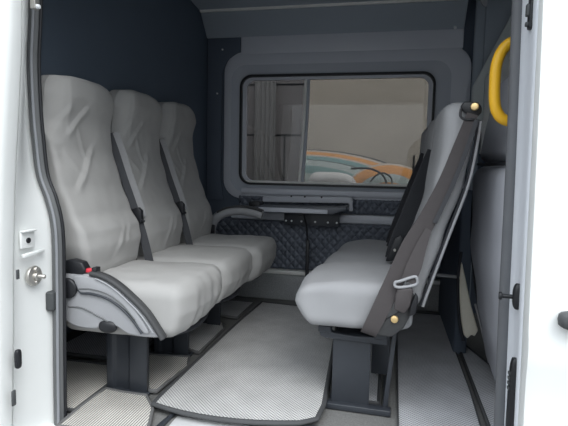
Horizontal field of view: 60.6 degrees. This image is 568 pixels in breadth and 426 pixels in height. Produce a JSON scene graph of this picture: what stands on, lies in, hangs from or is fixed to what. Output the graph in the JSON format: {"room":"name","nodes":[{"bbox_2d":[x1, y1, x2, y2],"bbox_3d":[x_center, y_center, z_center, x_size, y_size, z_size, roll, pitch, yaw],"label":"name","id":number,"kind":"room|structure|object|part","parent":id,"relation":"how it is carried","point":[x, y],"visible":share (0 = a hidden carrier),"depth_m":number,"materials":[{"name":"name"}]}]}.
{"room":"vehicle interior","nodes":[
{"label":"vehicle interior","id":0,"kind":"room"},
{"bbox_2d":[12,0,53,425],"bbox_3d":[-0.856,-0.173,1.572,0.228,2.110,0.180,2,5,12],"label":"pillar","id":1,"kind":"structure","parent":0,"point":[32,382],"depth_m":1.60,"materials":[{"name":"white metal"}]},
{"bbox_2d":[0,0,21,425],"bbox_3d":[-1.527,-0.042,1.576,1.555,2.300,0.092,2,5,12],"label":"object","id":2,"kind":"structure","parent":1,"relation":"attached to","point":[10,10],"depth_m":1.43,"materials":[{"name":"white paint"}]},
{"bbox_2d":[19,229,44,257],"bbox_3d":[-0.807,0.095,1.557,0.019,0.086,0.093,2,5,12],"label":"bracket","id":3,"kind":"object","parent":1,"relation":"attached to","point":[26,237],"visible":1,"depth_m":1.53,"materials":[{"name":"white metal"}]},
{"bbox_2d":[30,0,40,9],"bbox_3d":[-0.741,-0.698,1.446,0.026,0.177,0.022,2,5,12],"label":"clip","id":4,"kind":"object","parent":1,"relation":"attached to","point":[34,4],"visible":1,"depth_m":1.45,"materials":[{"name":"metal"}]},
{"bbox_2d":[26,266,45,285],"bbox_3d":[-0.799,0.204,1.576,0.042,0.066,0.066,2,5,12],"label":"door striker","id":5,"kind":"object","parent":1,"relation":"attached to","point":[34,275],"depth_m":1.57,"materials":[{"name":"metal"}]},
{"bbox_2d":[27,0,66,424],"bbox_3d":[-0.798,-0.186,1.621,0.126,2.091,0.038,2,5,12],"label":"seal","id":6,"kind":"object","parent":1,"relation":"attached to","point":[35,17],"visible":1,"depth_m":1.63,"materials":[{"name":"grey rubber"}]},
{"bbox_2d":[46,290,55,310],"bbox_3d":[-0.787,0.297,1.648,0.029,0.067,0.036,2,5,12],"label":"bumper cover","id":7,"kind":"object","parent":1,"relation":"attached to","point":[50,295],"visible":0.88,"depth_m":1.63,"materials":[{"name":"grey rubber"}]},
{"bbox_2d":[41,0,207,333],"bbox_3d":[-0.931,-0.350,2.585,0.435,1.964,1.780,2,5,12],"label":"wall","id":8,"kind":"structure","parent":0,"point":[158,49],"depth_m":2.40,"materials":[{"name":"black fabric"}]},
{"bbox_2d":[66,296,487,425],"bbox_3d":[0.827,0.720,2.337,4.100,0.046,1.860,2,5,12],"label":"floor","id":9,"kind":"structure","parent":0,"point":[330,417],"depth_m":1.93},
{"bbox_2d":[67,359,106,412],"bbox_3d":[-0.920,0.680,1.965,0.450,0.017,0.397,2,5,12],"label":"floor mat","id":10,"kind":"object","parent":9,"relation":"on","point":[85,379],"visible":0.29,"depth_m":1.97,"materials":[{"name":"grey rubber"}]},
{"bbox_2d":[41,75,221,394],"bbox_3d":[-0.566,0.098,1.873,0.596,1.209,0.493,2,5,12],"label":"passenger seat","id":11,"kind":"object","parent":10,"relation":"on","point":[121,296],"visible":0.91,"depth_m":1.78,"materials":[{"name":"grey fabric"}]},
{"bbox_3d":[-0.749,0.260,1.682,0.072,0.072,0.016,2,5,12],"label":"recliner knob","id":12,"kind":"part","parent":11,"relation":"part of","materials":[{"name":"black plastic"}]},
{"bbox_3d":[-0.742,-0.117,1.900,0.225,0.794,0.403,2,5,12],"label":"backrest","id":13,"kind":"part","parent":11,"relation":"part of","materials":[{"name":"grey fabric"}]},
{"bbox_3d":[-0.601,0.312,1.673,0.399,0.206,0.024,2,5,12],"label":"armrest","id":14,"kind":"part","parent":11,"relation":"part of","materials":[{"name":"grey plastic"}]},
{"bbox_3d":[-0.615,0.695,1.920,0.203,0.010,0.056,2,5,12],"label":"foot plate","id":15,"kind":"part","parent":11,"relation":"part of","materials":[{"name":"metal"}]},
{"bbox_2d":[66,260,221,336],"bbox_3d":[-0.518,0.313,1.885,0.490,0.211,0.433,2,5,12],"label":"cushion","id":16,"kind":"object","parent":11,"relation":"on","point":[179,296],"depth_m":1.72,"materials":[{"name":"grey fabric"}]},
{"bbox_2d":[56,387,154,425],"bbox_3d":[-0.578,0.707,1.729,0.328,0.017,0.298,2,5,12],"label":"floor mat","id":17,"kind":"object","parent":9,"relation":"on","point":[108,406],"visible":0.98,"depth_m":1.72,"materials":[{"name":"grey rubber"}]},
{"bbox_2d":[66,331,153,359],"bbox_3d":[-0.825,0.623,2.491,0.411,0.017,0.612,2,5,12],"label":"floor mat","id":18,"kind":"object","parent":9,"relation":"on","point":[87,344],"visible":0.16,"depth_m":2.32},
{"bbox_2d":[148,353,189,393],"bbox_3d":[-0.546,0.675,2.072,0.236,0.017,0.360,2,5,12],"label":"floor mat","id":19,"kind":"object","parent":9,"relation":"on","point":[163,368],"visible":0.78,"depth_m":2.09,"materials":[{"name":"grey carpet"}]},
{"bbox_2d":[110,90,251,356],"bbox_3d":[-0.470,0.050,2.317,0.596,1.228,0.460,2,5,12],"label":"passenger seat","id":20,"kind":"object","parent":9,"relation":"on","point":[137,116],"visible":0.55,"depth_m":2.27,"materials":[{"name":"grey fabric"}]},
{"bbox_3d":[-0.651,-0.163,2.330,0.220,0.813,0.404,2,5,12],"label":"backrest","id":21,"kind":"part","parent":20,"relation":"part of","materials":[{"name":"grey fabric"}]},
{"bbox_3d":[-0.532,0.661,2.305,0.203,0.010,0.056,2,5,12],"label":"foot plate","id":22,"kind":"part","parent":20,"relation":"part of","materials":[{"name":"metal"}]},
{"bbox_2d":[137,244,251,303],"bbox_3d":[-0.426,0.275,2.313,0.491,0.213,0.433,2,5,12],"label":"cushion","id":23,"kind":"object","parent":20,"relation":"on","point":[234,264],"depth_m":2.19,"materials":[{"name":"grey fabric"}]},
{"bbox_2d":[189,321,224,353],"bbox_3d":[-0.458,0.638,2.546,0.227,0.017,0.472,2,5,12],"label":"floor mat","id":24,"kind":"object","parent":9,"relation":"on","point":[200,338],"visible":0.65,"depth_m":2.52,"materials":[{"name":"grey carpet"}]},
{"bbox_2d":[159,102,276,324],"bbox_3d":[-0.360,0.006,2.773,0.617,1.238,0.522,2,5,12],"label":"passenger seat","id":25,"kind":"object","parent":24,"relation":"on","point":[178,122],"visible":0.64,"depth_m":2.70,"materials":[{"name":"grey fabric"}]},
{"bbox_3d":[-0.557,-0.205,2.755,0.223,0.823,0.404,2,5,12],"label":"backrest","id":26,"kind":"part","parent":25,"relation":"part of","materials":[{"name":"grey fabric"}]},
{"bbox_2d":[179,234,276,281],"bbox_3d":[-0.314,0.240,2.738,0.493,0.212,0.433,2,5,12],"label":"cushion","id":27,"kind":"object","parent":25,"relation":"on","point":[262,249],"depth_m":2.61,"materials":[{"name":"grey fabric"}]},
{"bbox_3d":[-0.302,0.034,3.005,0.364,0.156,0.045,2,5,12],"label":"armrest","id":28,"kind":"part","parent":25,"relation":"part of","materials":[{"name":"grey plastic"}]},
{"bbox_2d":[156,413,314,425],"bbox_3d":[-0.168,0.740,1.626,0.546,0.032,0.194,2,5,12],"label":"plate","id":29,"kind":"object","parent":9,"relation":"on","point":[179,420],"visible":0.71,"depth_m":1.68,"materials":[{"name":"silver metal"}]},
{"bbox_3d":[-0.158,0.747,1.612,0.490,0.020,0.148,2,5,12],"label":"plate","id":30,"kind":"part","parent":29,"relation":"part of","materials":[{"name":"silver metal"}]},
{"bbox_2d":[221,300,254,318],"bbox_3d":[-0.341,0.596,3.031,0.231,0.017,0.352,2,5,12],"label":"floor mat","id":31,"kind":"object","parent":9,"relation":"on","point":[231,309],"visible":0.68,"depth_m":3.02,"materials":[{"name":"grey rubber"}]},
{"bbox_2d":[151,301,337,425],"bbox_3d":[-0.037,0.646,2.357,0.621,0.017,1.464,2,5,12],"label":"floor mat","id":32,"kind":"object","parent":9,"relation":"on","point":[273,366],"visible":0.94,"depth_m":2.00,"materials":[{"name":"grey carpet"}]},
{"bbox_2d":[369,344,380,404],"bbox_3d":[0.370,0.683,2.238,0.157,0.017,0.812,2,5,12],"label":"floor mat","id":33,"kind":"object","parent":9,"relation":"on","point":[375,379],"visible":0.12,"depth_m":1.96,"materials":[{"name":"grey rubber"}]},
{"bbox_2d":[323,119,434,264],"bbox_3d":[0.475,-0.022,2.260,0.585,0.817,0.438,2,5,12],"label":"seat","id":34,"kind":"object","parent":9,"relation":"on","point":[408,216],"visible":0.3,"depth_m":2.06,"materials":[{"name":"grey fabric"}]},
{"bbox_2d":[323,249,392,264],"bbox_3d":[0.390,0.279,2.305,0.421,0.173,0.434,2,5,12],"label":"cushion","id":35,"kind":"object","parent":34,"relation":"on","point":[377,256],"depth_m":2.26,"materials":[{"name":"grey fabric"}]},
{"bbox_3d":[0.648,-0.079,2.217,0.199,0.690,0.426,2,5,12],"label":"backrest","id":36,"kind":"part","parent":34,"relation":"part of","materials":[{"name":"grey fabric"}]},
{"bbox_2d":[338,128,427,250],"bbox_3d":[0.579,0.090,2.716,0.560,1.120,0.481,2,5,12],"label":"seat","id":37,"kind":"object","parent":9,"relation":"on","point":[366,243],"visible":0.18,"depth_m":2.51,"materials":[{"name":"grey fabric"}]},
{"bbox_2d":[338,239,387,250],"bbox_3d":[0.503,0.254,2.725,0.422,0.173,0.434,2,5,12],"label":"cushion","id":38,"kind":"object","parent":37,"relation":"on","point":[366,243],"depth_m":2.68,"materials":[{"name":"grey fabric"}]},
{"bbox_3d":[0.740,-0.115,2.641,0.197,0.690,0.426,2,5,12],"label":"backrest","id":39,"kind":"part","parent":37,"relation":"part of","materials":[{"name":"grey fabric"}]},
{"bbox_2d":[295,102,482,416],"bbox_3d":[0.363,0.167,1.825,0.607,1.120,0.491,2,5,12],"label":"seat","id":40,"kind":"object","parent":9,"relation":"on","point":[368,303],"visible":1,"depth_m":1.66,"materials":[{"name":"grey fabric"}]},
{"bbox_2d":[295,262,412,329],"bbox_3d":[0.277,0.305,1.885,0.424,0.171,0.434,2,5,12],"label":"cushion","id":41,"kind":"object","parent":40,"relation":"on","point":[338,294],"depth_m":1.70,"materials":[{"name":"grey fabric"}]},
{"bbox_3d":[0.270,0.719,1.797,0.244,0.022,0.042,3,5,14],"label":"foot plate","id":42,"kind":"part","parent":40,"relation":"part of","materials":[{"name":"metal"}]},
{"bbox_3d":[0.393,0.536,1.971,0.070,0.240,0.012,2,5,12],"label":"plate","id":43,"kind":"part","parent":40,"relation":"part of","materials":[{"name":"metal"}]},
{"bbox_3d":[0.404,0.713,1.927,0.020,0.016,0.300,2,5,12],"label":"foot rail","id":44,"kind":"part","parent":40,"relation":"part of","materials":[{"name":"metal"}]},
{"bbox_3d":[0.388,0.572,1.782,0.042,0.309,0.035,2,5,12],"label":"leg","id":45,"kind":"part","parent":40,"relation":"part of","materials":[{"name":"metal"}]},
{"bbox_3d":[0.558,-0.042,1.794,0.195,0.690,0.425,2,5,12],"label":"backrest","id":46,"kind":"part","parent":40,"relation":"part of","materials":[{"name":"grey fabric"}]},
{"bbox_3d":[0.545,0.011,1.585,0.161,0.617,0.013,2,5,12],"label":"edge trim","id":47,"kind":"part","parent":40,"relation":"part of","materials":[{"name":"grey plastic"}]},
{"bbox_2d":[396,312,480,425],"bbox_3d":[0.675,0.684,2.300,0.292,0.017,1.455,2,5,12],"label":"floor mat","id":48,"kind":"object","parent":9,"relation":"on","point":[433,389],"visible":0.8,"depth_m":2.04,"materials":[{"name":"grey rubber"}]},
{"bbox_2d":[438,188,471,354],"bbox_3d":[0.941,0.262,2.689,0.060,0.800,0.750,2,5,12],"label":"wall","id":49,"kind":"structure","parent":9,"relation":"on","point":[459,241],"depth_m":2.40,"materials":[{"name":"black plastic"}]},
{"bbox_2d":[460,345,494,425],"bbox_3d":[0.840,0.713,2.023,0.125,0.017,1.147,2,5,12],"label":"floor mat","id":50,"kind":"object","parent":9,"relation":"on","point":[478,370],"visible":0.57,"depth_m":2.04,"materials":[{"name":"grey rubber"}]},
{"bbox_2d":[456,76,508,379],"bbox_3d":[1.067,0.120,1.771,0.727,1.253,0.720,2,5,12],"label":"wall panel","id":51,"kind":"object","parent":9,"relation":"on","point":[486,223],"visible":0.38,"depth_m":1.78,"materials":[{"name":"grey plastic"}]},
{"bbox_2d":[429,273,456,278],"bbox_3d":[0.744,0.291,2.261,0.138,0.017,0.015,4,6,24],"label":"rod","id":52,"kind":"object","parent":51,"relation":"attached to","point":[437,274],"visible":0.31,"depth_m":2.25,"materials":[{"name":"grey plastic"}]},
{"bbox_3d":[0.887,0.538,2.175,0.080,0.262,0.013,3,5,18],"label":"edge trim","id":53,"kind":"part","parent":51,"relation":"part of","materials":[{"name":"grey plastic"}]},
{"bbox_3d":[0.850,0.263,1.815,0.255,0.880,0.690,2,5,12],"label":"backrest","id":54,"kind":"part","parent":51,"relation":"part of","materials":[{"name":"grey fabric"}]},
{"bbox_2d":[207,0,485,312],"bbox_3d":[1.035,-0.351,3.063,4.080,1.964,0.038,2,5,12],"label":"wall","id":55,"kind":"structure","parent":0,"point":[229,200],"depth_m":3.08,"materials":[{"name":"grey plastic"}]},
{"bbox_2d":[207,37,240,199],"bbox_3d":[-0.413,-0.634,3.320,0.231,1.092,0.023,2,5,12],"label":"panel","id":56,"kind":"object","parent":55,"relation":"attached to","point":[220,50],"visible":0.98,"depth_m":3.32,"materials":[{"name":"black plastic"}]},
{"bbox_2d":[249,195,352,276],"bbox_3d":[0.102,0.162,3.135,0.657,0.542,0.207,2,5,12],"label":"folding table","id":57,"kind":"object","parent":55,"relation":"attached to","point":[303,215],"visible":0.91,"depth_m":3.12,"materials":[{"name":"grey paint"}]},
{"bbox_3d":[0.140,0.095,3.088,0.016,0.189,0.075,4,6,30],"label":"support leg","id":58,"kind":"part","parent":57,"relation":"part of","materials":[{"name":"black plastic"}]},
{"bbox_3d":[0.153,-0.068,3.188,0.597,0.092,0.045,2,5,12],"label":"wall frame","id":59,"kind":"part","parent":57,"relation":"part of","materials":[{"name":"grey paint"}]},
{"bbox_3d":[0.178,0.040,3.154,0.362,0.088,0.012,2,5,12],"label":"bracket plate","id":60,"kind":"part","parent":57,"relation":"part of","materials":[{"name":"metal"}]},
{"bbox_2d":[231,213,393,224],"bbox_3d":[0.383,0.037,3.197,1.520,0.068,0.042,2,5,12],"label":"trim","id":61,"kind":"structure","parent":55,"relation":"attached to","point":[344,218],"depth_m":3.17,"materials":[{"name":"grey paint"}]},
{"bbox_2d":[239,195,400,215],"bbox_3d":[0.383,-0.046,3.181,1.420,0.100,0.018,2,5,12],"label":"panel","id":62,"kind":"object","parent":55,"relation":"attached to","point":[369,207],"visible":0.39,"depth_m":3.15,"materials":[{"name":"black plastic"}]},
{"bbox_2d":[241,187,403,199],"bbox_3d":[0.396,-0.122,3.180,1.400,0.052,0.042,2,5,12],"label":"trim","id":63,"kind":"structure","parent":55,"relation":"attached to","point":[244,190],"depth_m":3.19,"materials":[{"name":"grey paint"}]},
{"bbox_2d":[216,218,441,278],"bbox_3d":[0.291,0.228,3.233,1.680,0.328,0.018,2,5,12],"label":"panel","id":64,"kind":"object","parent":55,"relation":"attached to","point":[290,240],"visible":0.41,"depth_m":3.27,"materials":[{"name":"black fabric"}]},
{"bbox_2d":[191,0,467,38],"bbox_3d":[0.249,-1.232,2.927,1.650,0.209,0.408,2,5,12],"label":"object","id":65,"kind":"object","parent":55,"relation":"attached to","point":[221,18],"visible":1,"depth_m":3.02,"materials":[{"name":"grey plastic"}]},
{"bbox_2d":[231,273,439,311],"bbox_3d":[0.094,0.501,3.297,2.050,0.184,0.047,2,5,12],"label":"baseboard","id":66,"kind":"structure","parent":55,"relation":"attached to","point":[268,285],"depth_m":3.30,"materials":[{"name":"grey plastic"}]},
{"bbox_2d":[224,48,471,200],"bbox_3d":[0.371,-0.565,3.195,1.580,0.980,0.106,2,5,12],"label":"window","id":67,"kind":"structure","parent":55,"relation":"in","point":[332,120],"depth_m":3.20,"materials":[{"name":"grey paint"}]},
{"bbox_3d":[-0.074,-0.561,3.314,0.438,0.725,0.005,2,5,12],"label":"pane","id":68,"kind":"part","parent":67,"relation":"part of","materials":[{"name":"clear glass"}]},
{"bbox_3d":[0.315,-0.196,3.239,1.200,0.016,0.018,2,5,12],"label":"rail","id":69,"kind":"part","parent":67,"relation":"part of","materials":[{"name":"silver metal"}]},
{"bbox_3d":[0.534,-0.535,3.176,0.834,0.725,0.005,2,5,12],"label":"pane","id":70,"kind":"part","parent":67,"relation":"part of","materials":[{"name":"clear glass"}]},
{"bbox_2d":[263,268,439,284],"bbox_3d":[0.215,0.405,3.249,1.700,0.026,0.072,2,5,12],"label":"trim","id":71,"kind":"structure","parent":55,"relation":"attached to","point":[270,270],"depth_m":3.26,"materials":[{"name":"grey plastic"}]},
{"bbox_2d":[241,29,463,53],"bbox_3d":[0.404,-1.098,3.104,1.410,0.130,0.025,2,5,12],"label":"trim","id":72,"kind":"structure","parent":55,"relation":"attached to","point":[445,38],"depth_m":3.08,"materials":[{"name":"grey paint"}]},
{"bbox_2d":[471,16,510,120],"bbox_3d":[1.397,-0.914,2.861,0.527,0.730,0.025,2,5,12],"label":"trim","id":73,"kind":"structure","parent":55,"relation":"attached to","point":[478,89],"depth_m":2.90,"materials":[{"name":"grey plastic"}]},
{"bbox_2d":[479,51,509,153],"bbox_3d":[1.682,-0.806,2.842,0.960,0.930,0.040,2,5,12],"label":"trim","id":74,"kind":"structure","parent":55,"relation":"attached to","point":[505,66],"depth_m":2.93,"materials":[{"name":"grey plastic"}]},
{"bbox_2d":[483,0,511,65],"bbox_3d":[1.584,-1.017,2.849,0.772,0.545,0.033,2,5,12],"label":"trim","id":75,"kind":"structure","parent":55,"relation":"attached to","point":[498,12],"depth_m":2.89,"materials":[{"name":"grey plastic"}]},
{"bbox_2d":[466,0,486,296],"bbox_3d":[1.164,-0.334,2.996,0.060,1.940,0.042,2,5,12],"label":"pillar","id":76,"kind":"structure","parent":0,"point":[480,11],"depth_m":2.92,"materials":[{"name":"grey plastic"}]},
{"bbox_2d":[504,0,538,425],"bbox_3d":[0.679,-0.125,1.291,0.146,2.090,0.178,2,5,12],"label":"pillar","id":77,"kind":"structure","parent":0,"point":[528,50],"depth_m":1.29,"materials":[{"name":"silver metal"}]},
{"bbox_2d":[494,0,521,425],"bbox_3d":[0.634,-0.132,1.359,0.078,2.091,0.029,2,5,12],"label":"seal","id":78,"kind":"object","parent":77,"relation":"attached to","point":[516,10],"visible":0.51,"depth_m":1.36,"materials":[{"name":"grey rubber"}]},
{"bbox_2d":[498,283,519,309],"bbox_3d":[0.611,0.224,1.312,0.059,0.072,0.028,3,6,23],"label":"pin","id":79,"kind":"object","parent":77,"relation":"attached to","point":[515,296],"visible":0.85,"depth_m":1.30,"materials":[{"name":"black plastic"}]},
{"bbox_3d":[0.627,0.225,1.306,0.024,0.072,0.028,2,5,12],"label":"plate","id":80,"kind":"part","parent":79,"relation":"part of","materials":[{"name":"black plastic"}]},
{"bbox_2d":[505,357,516,425],"bbox_3d":[0.619,0.514,1.321,0.027,0.250,0.032,2,5,12],"label":"pad","id":81,"kind":"object","parent":77,"relation":"attached to","point":[510,407],"visible":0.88,"depth_m":1.31,"materials":[{"name":"black plastic"}]},
{"bbox_2d":[525,0,533,29],"bbox_3d":[0.633,-0.553,1.236,0.026,0.168,0.024,2,5,12],"label":"hinge","id":82,"kind":"object","parent":77,"relation":"attached to","point":[529,7],"depth_m":1.23,"materials":[{"name":"black metal"}]},
{"bbox_2d":[518,0,567,425],"bbox_3d":[1.301,0.069,1.023,1.478,2.300,0.130,2,5,12],"label":"front door","id":83,"kind":"structure","parent":77,"relation":"attached to","point":[543,392],"depth_m":1.15,"materials":[{"name":"white paint"}]},
{"bbox_3d":[0.744,0.254,1.115,0.210,0.046,0.044,2,5,12],"label":"door handle","id":84,"kind":"part","parent":83,"relation":"part of","materials":[{"name":"black plastic"}]},
{"bbox_3d":[0.859,-1.274,2.107,4.100,0.040,1.960,2,5,12],"label":"ceiling","id":85,"kind":"structure","parent":0,"visible":0},
{"bbox_2d":[480,0,486,6],"bbox_3d":[1.159,-1.248,2.791,0.064,0.124,0.015,2,5,12],"label":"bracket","id":86,"kind":"object","parent":85,"relation":"attached to","point":[483,2],"visible":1,"depth_m":2.79,"materials":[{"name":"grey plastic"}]},
{"bbox_3d":[0.745,-0.204,1.406,0.085,1.950,0.077,2,5,12],"label":"pillar","id":87,"kind":"structure","parent":0,"visible":0},
{"bbox_2d":[489,37,509,125],"bbox_3d":[0.679,-0.396,1.462,0.117,0.282,0.033,2,5,12],"label":"handle","id":88,"kind":"object","parent":87,"relation":"attached to","point":[496,110],"visible":0.78,"depth_m":1.46,"materials":[{"name":"yellow plastic"}]}
]}

